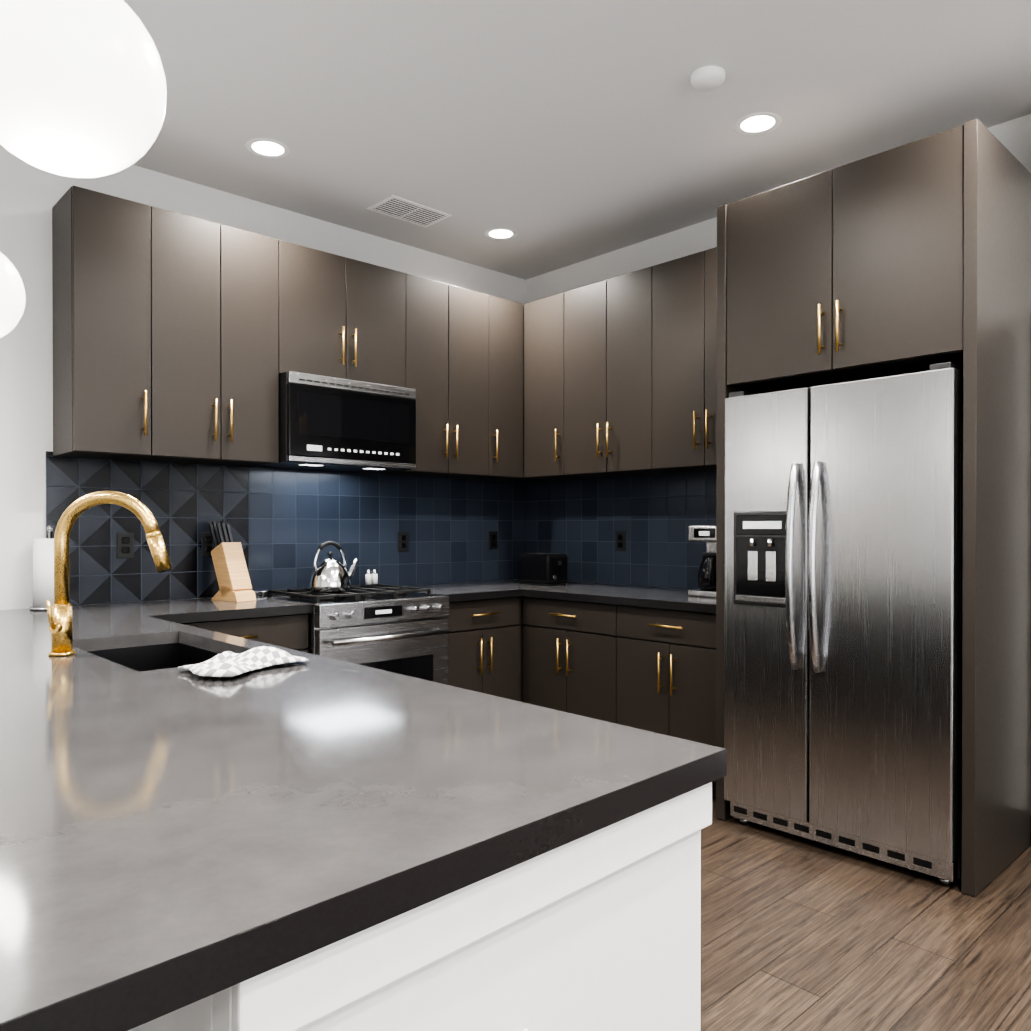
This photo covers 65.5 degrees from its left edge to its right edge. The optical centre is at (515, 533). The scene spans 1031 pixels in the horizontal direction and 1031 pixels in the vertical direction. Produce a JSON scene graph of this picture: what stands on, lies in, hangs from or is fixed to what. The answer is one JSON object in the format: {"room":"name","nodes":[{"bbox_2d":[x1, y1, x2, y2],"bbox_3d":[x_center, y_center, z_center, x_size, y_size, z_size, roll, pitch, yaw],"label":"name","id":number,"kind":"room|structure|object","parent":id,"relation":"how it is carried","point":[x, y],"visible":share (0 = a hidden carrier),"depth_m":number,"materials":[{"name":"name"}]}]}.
{"room":"kitchen","nodes":[
{"label":"kitchen","id":0,"kind":"room"},
{"bbox_2d":[0,145,524,651],"bbox_3d":[-2.527,-0.229,3.007,7.200,2.900,0.100,0,0,-43],"label":"wall","id":1,"kind":"structure","parent":0,"point":[30,195],"depth_m":3.41,"materials":[{"name":"paint"}]},
{"bbox_2d":[52,185,155,460],"bbox_3d":[-1.761,-0.862,3.414,0.300,1.059,0.315,0,0,-43],"label":"upper cabinet","id":2,"kind":"object","parent":1,"relation":"attached to","point":[104,245],"depth_m":3.30,"materials":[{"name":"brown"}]},
{"bbox_2d":[149,207,283,466],"bbox_3d":[-1.440,-0.864,3.714,0.580,1.059,0.315,0,0,-43],"label":"upper cabinet","id":3,"kind":"object","parent":1,"relation":"attached to","point":[180,338],"depth_m":3.60,"materials":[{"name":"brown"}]},
{"bbox_2d":[46,451,525,605],"bbox_3d":[-0.966,-0.026,4.387,2.834,0.664,0.011,0,0,-43],"label":"backsplash","id":4,"kind":"structure","parent":1,"relation":"attached to","point":[284,524],"depth_m":4.14,"materials":[{"name":"tile"}]},
{"bbox_2d":[117,533,133,557],"bbox_3d":[-1.765,0.052,3.629,0.072,0.114,0.008,0,0,-43],"label":"outlet","id":5,"kind":"object","parent":4,"relation":"attached to","point":[125,545],"visible":1,"depth_m":3.63,"materials":[{"name":"black plastic"}]},
{"bbox_2d":[201,532,213,555],"bbox_3d":[-1.487,0.050,3.888,0.072,0.114,0.008,0,0,-43],"label":"outlet","id":6,"kind":"object","parent":4,"relation":"attached to","point":[207,546],"visible":0.71,"depth_m":3.88,"materials":[{"name":"black plastic"}]},
{"bbox_2d":[398,532,407,551],"bbox_3d":[-0.653,0.045,4.666,0.072,0.114,0.008,0,0,-43],"label":"outlet","id":7,"kind":"object","parent":4,"relation":"attached to","point":[402,541],"visible":1,"depth_m":4.66,"materials":[{"name":"black plastic"}]},
{"bbox_2d":[489,532,497,548],"bbox_3d":[-0.142,0.042,5.143,0.072,0.114,0.008,0,0,-43],"label":"outlet","id":8,"kind":"object","parent":4,"relation":"attached to","point":[493,540],"visible":1,"depth_m":5.14,"materials":[{"name":"black plastic"}]},
{"bbox_2d":[284,241,407,387],"bbox_3d":[-0.961,-1.081,4.160,0.730,0.631,0.315,0,0,-43],"label":"upper cabinet","id":9,"kind":"object","parent":1,"relation":"attached to","point":[345,318],"depth_m":4.03,"materials":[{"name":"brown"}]},
{"bbox_2d":[254,371,415,472],"bbox_3d":[-0.926,-0.550,4.126,0.724,0.424,0.411,0,0,-43],"label":"microwave","id":10,"kind":"object","parent":9,"relation":"attached to","point":[326,423],"visible":0.96,"depth_m":3.94,"materials":[{"name":"grey metal"}]},
{"bbox_2d":[374,274,491,479],"bbox_3d":[-0.478,-0.869,4.611,0.590,1.059,0.315,0,0,-43],"label":"upper cabinet","id":11,"kind":"object","parent":1,"relation":"attached to","point":[450,326],"depth_m":4.50,"materials":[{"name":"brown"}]},
{"bbox_2d":[484,296,523,480],"bbox_3d":[-0.161,-0.871,4.907,0.278,1.059,0.315,0,0,-43],"label":"upper cabinet","id":12,"kind":"object","parent":1,"relation":"attached to","point":[507,315],"depth_m":4.80,"materials":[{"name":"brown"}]},
{"bbox_2d":[124,0,1030,279],"bbox_3d":[0.407,-1.710,-0.147,7.200,0.100,8.700,0,0,-43],"label":"ceiling","id":13,"kind":"structure","parent":0,"point":[556,134],"depth_m":3.12,"materials":[{"name":"paint"}]},
{"bbox_2d":[0,252,25,337],"bbox_3d":[-1.632,-1.120,2.372,0.310,1.109,0.310,0,0,-43],"label":"pendant light","id":14,"kind":"object","parent":13,"relation":"hanging from","point":[12,298],"visible":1,"depth_m":2.37,"materials":[{"name":"white glass"}]},
{"bbox_2d":[0,0,166,177],"bbox_3d":[-0.742,-1.133,1.315,0.310,1.069,0.310,0,0,-43],"label":"pendant light","id":15,"kind":"object","parent":13,"relation":"hanging from","point":[83,92],"visible":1,"depth_m":1.23,"materials":[{"name":"white glass"}]},
{"bbox_2d":[245,138,290,158],"bbox_3d":[-1.080,-1.680,3.499,0.190,0.004,0.190,0,0,-43],"label":"recessed light","id":16,"kind":"object","parent":13,"relation":"in","point":[268,148],"visible":1,"depth_m":3.50,"materials":[{"name":"white plastic"}]},
{"bbox_2d":[367,195,451,227],"bbox_3d":[-0.553,-1.682,4.196,0.380,0.008,0.230,0,0,-43],"label":"ceiling vent","id":17,"kind":"object","parent":13,"relation":"in","point":[393,206],"visible":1,"depth_m":4.18,"materials":[{"name":"white plastic"}]},
{"bbox_2d":[484,228,517,239],"bbox_3d":[-0.083,-1.687,4.512,0.190,0.004,0.190,0,0,-43],"label":"recessed light","id":18,"kind":"object","parent":13,"relation":"in","point":[500,233],"visible":1,"depth_m":4.50,"materials":[{"name":"white plastic"}]},
{"bbox_2d":[691,66,725,90],"bbox_3d":[0.705,-1.662,2.935,0.124,0.034,0.124,0,0,-43],"label":"smoke detector","id":19,"kind":"object","parent":13,"relation":"attached to","point":[707,78],"visible":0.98,"depth_m":2.91,"materials":[{"name":"white plastic"}]},
{"bbox_2d":[734,112,781,134],"bbox_3d":[0.993,-1.679,3.286,0.190,0.004,0.190,0,0,-43],"label":"recessed light","id":20,"kind":"object","parent":13,"relation":"in","point":[757,123],"visible":1,"depth_m":3.28,"materials":[{"name":"white plastic"}]},
{"bbox_2d":[525,114,1030,589],"bbox_3d":[2.970,-0.225,2.254,0.190,2.900,8.500,0,0,-43],"label":"wall","id":21,"kind":"structure","parent":0,"point":[1013,137],"depth_m":4.59,"materials":[{"name":"paint"}]},
{"bbox_2d":[524,294,579,480],"bbox_3d":[0.274,-0.871,4.880,0.315,1.059,0.355,0,0,-43],"label":"upper cabinet","id":22,"kind":"object","parent":21,"relation":"attached to","point":[542,316],"depth_m":4.78,"materials":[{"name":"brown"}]},
{"bbox_2d":[560,268,665,478],"bbox_3d":[0.610,-0.869,4.520,0.315,1.059,0.632,0,0,-43],"label":"upper cabinet","id":23,"kind":"object","parent":21,"relation":"attached to","point":[604,324],"depth_m":4.42,"materials":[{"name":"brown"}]},
{"bbox_2d":[526,470,715,589],"bbox_3d":[0.733,-0.028,4.636,0.011,0.664,1.940,0,0,-43],"label":"backsplash","id":24,"kind":"structure","parent":21,"relation":"attached to","point":[579,523],"depth_m":4.71,"materials":[{"name":"tile"}]},
{"bbox_2d":[616,532,625,550],"bbox_3d":[0.621,0.045,4.742,0.008,0.114,0.072,0,0,-43],"label":"outlet","id":25,"kind":"object","parent":24,"relation":"attached to","point":[620,541],"visible":1,"depth_m":4.74,"materials":[{"name":"black plastic"}]},
{"bbox_2d":[648,247,716,472],"bbox_3d":[1.045,-0.866,4.054,0.315,1.059,0.643,0,0,-43],"label":"upper cabinet","id":26,"kind":"object","parent":21,"relation":"attached to","point":[682,292],"depth_m":4.04,"materials":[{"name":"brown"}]},
{"bbox_2d":[701,798,1030,1030],"bbox_3d":[0.407,1.290,-0.128,7.200,0.100,8.700,0,0,-43],"label":"floor","id":27,"kind":"structure","parent":0,"point":[798,933],"depth_m":2.40,"materials":[{"name":"brown wood"}]},
{"bbox_2d":[98,613,307,652],"bbox_3d":[-1.389,0.784,3.573,0.704,0.860,0.605,0,0,-43],"label":"base cabinet","id":28,"kind":"object","parent":27,"relation":"on","point":[287,631],"depth_m":3.47,"materials":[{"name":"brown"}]},
{"bbox_2d":[128,596,312,620],"bbox_3d":[-1.375,0.333,3.561,0.697,0.041,0.638,0,0,-43],"label":"countertop","id":29,"kind":"structure","parent":28,"relation":"on","point":[210,609],"depth_m":3.45,"materials":[{"name":"stone"}]},
{"bbox_2d":[209,521,255,601],"bbox_3d":[-1.341,0.124,3.776,0.269,0.371,0.100,0,0,39],"label":"knife block","id":30,"kind":"object","parent":29,"relation":"on","point":[232,573],"visible":1,"depth_m":3.74,"materials":[{"name":"brown wood"}]},
{"bbox_2d":[254,584,450,684],"bbox_3d":[-0.810,0.747,4.010,0.726,0.935,0.744,0,0,-43],"label":"range","id":31,"kind":"object","parent":27,"relation":"on","point":[403,630],"visible":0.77,"depth_m":3.81,"materials":[{"name":"silver metal"}]},
{"bbox_2d":[310,541,358,592],"bbox_3d":[-0.881,0.156,3.929,0.257,0.245,0.196,0,0,-43],"label":"kettle","id":32,"kind":"object","parent":31,"relation":"on","point":[329,574],"visible":1,"depth_m":3.85,"materials":[{"name":"silver metal"}]},
{"bbox_2d":[365,569,371,584],"bbox_3d":[-0.802,0.236,4.379,0.036,0.082,0.036,0,0,-43],"label":"shaker","id":33,"kind":"object","parent":31,"relation":"on","point":[368,578],"visible":1,"depth_m":4.37,"materials":[{"name":"white ceramic"}]},
{"bbox_2d":[372,569,377,583],"bbox_3d":[-0.776,0.235,4.414,0.036,0.082,0.036,0,0,-43],"label":"shaker","id":34,"kind":"object","parent":31,"relation":"on","point":[374,577],"visible":1,"depth_m":4.40,"materials":[{"name":"white ceramic"}]},
{"bbox_2d":[128,782,711,1030],"bbox_3d":[-0.208,0.799,1.205,0.755,0.860,0.697,0,0,-43],"label":"base cabinet","id":35,"kind":"object","parent":27,"relation":"on","point":[599,930],"depth_m":0.95,"materials":[{"name":"white"}]},
{"bbox_2d":[0,603,726,1030],"bbox_3d":[-1.171,0.343,1.975,1.170,0.041,3.236,0,0,-43],"label":"countertop","id":36,"kind":"structure","parent":35,"relation":"on","point":[172,839],"depth_m":0.99,"materials":[{"name":"stone"}]},
{"bbox_2d":[29,525,53,610],"bbox_3d":[-1.935,0.139,3.335,0.150,0.348,0.150,0,0,-43],"label":"paper towel","id":37,"kind":"object","parent":36,"relation":"on","point":[43,570],"visible":0.71,"depth_m":3.28,"materials":[{"name":"white paper"}]},
{"bbox_2d":[46,490,171,655],"bbox_3d":[-1.087,0.102,2.130,0.277,0.436,0.212,0,0,-43],"label":"faucet","id":38,"kind":"object","parent":36,"relation":"on","point":[59,611],"visible":1,"depth_m":2.12,"materials":[{"name":"gold metal"}]},
{"bbox_2d":[89,643,217,671],"bbox_3d":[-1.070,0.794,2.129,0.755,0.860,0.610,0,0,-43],"label":"sink","id":39,"kind":"object","parent":36,"relation":"in","point":[163,656],"depth_m":2.56,"materials":[{"name":"grey metal"}]},
{"bbox_2d":[178,646,308,676],"bbox_3d":[-0.655,0.297,1.911,0.202,0.048,0.302,0,0,27],"label":"dish towel","id":40,"kind":"object","parent":36,"relation":"on","point":[228,664],"visible":1,"depth_m":1.89,"materials":[{"name":"white fabric"}]},
{"bbox_2d":[443,596,521,701],"bbox_3d":[-0.382,0.778,4.513,0.574,0.860,0.605,0,0,-43],"label":"base cabinet","id":41,"kind":"object","parent":27,"relation":"on","point":[485,636],"depth_m":4.31,"materials":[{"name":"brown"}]},
{"bbox_2d":[405,583,515,601],"bbox_3d":[-0.393,0.326,4.477,0.517,0.039,0.638,0,0,-43],"label":"countertop","id":42,"kind":"structure","parent":41,"relation":"on","point":[455,591],"depth_m":4.37,"materials":[{"name":"stone"}]},
{"bbox_2d":[467,579,715,613],"bbox_3d":[0.484,0.326,4.406,0.666,0.039,1.938,0,0,-43],"label":"countertop","id":43,"kind":"structure","parent":41,"relation":"on","point":[650,597],"depth_m":4.15,"materials":[{"name":"stone"}]},
{"bbox_2d":[519,553,566,585],"bbox_3d":[0.169,0.210,4.812,0.170,0.186,0.282,0,0,-43],"label":"toaster","id":44,"kind":"object","parent":43,"relation":"on","point":[546,569],"visible":1,"depth_m":4.73,"materials":[{"name":"black metal"}]},
{"bbox_2d":[688,525,715,597],"bbox_3d":[0.994,0.134,3.983,0.282,0.350,0.200,0,0,-43],"label":"coffee maker","id":45,"kind":"object","parent":43,"relation":"on","point":[707,567],"visible":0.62,"depth_m":3.92,"materials":[{"name":"silver metal"}]},
{"bbox_2d":[522,596,609,721],"bbox_3d":[0.491,0.778,4.446,0.605,0.860,0.678,0,0,-43],"label":"base cabinet","id":46,"kind":"object","parent":27,"relation":"on","point":[566,643],"depth_m":4.23,"materials":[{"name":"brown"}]},
{"bbox_2d":[610,604,715,798],"bbox_3d":[0.940,0.781,3.964,0.605,0.860,0.640,0,0,-43],"label":"base cabinet","id":47,"kind":"object","parent":27,"relation":"on","point":[649,669],"depth_m":3.77,"materials":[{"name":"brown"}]},
{"bbox_2d":[724,362,962,885],"bbox_3d":[1.419,0.316,3.258,0.832,1.807,0.886,0,0,-43],"label":"fridge","id":48,"kind":"object","parent":27,"relation":"on","point":[843,533],"visible":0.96,"depth_m":2.96,"materials":[{"name":"grey metal"}]},
{"bbox_2d":[716,119,1030,896],"bbox_3d":[1.455,-0.088,3.291,0.762,2.607,1.006,0,0,-43],"label":"tall cabinet","id":49,"kind":"object","parent":27,"relation":"on","point":[913,257],"visible":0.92,"depth_m":2.92,"materials":[{"name":"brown wood"}]}
]}

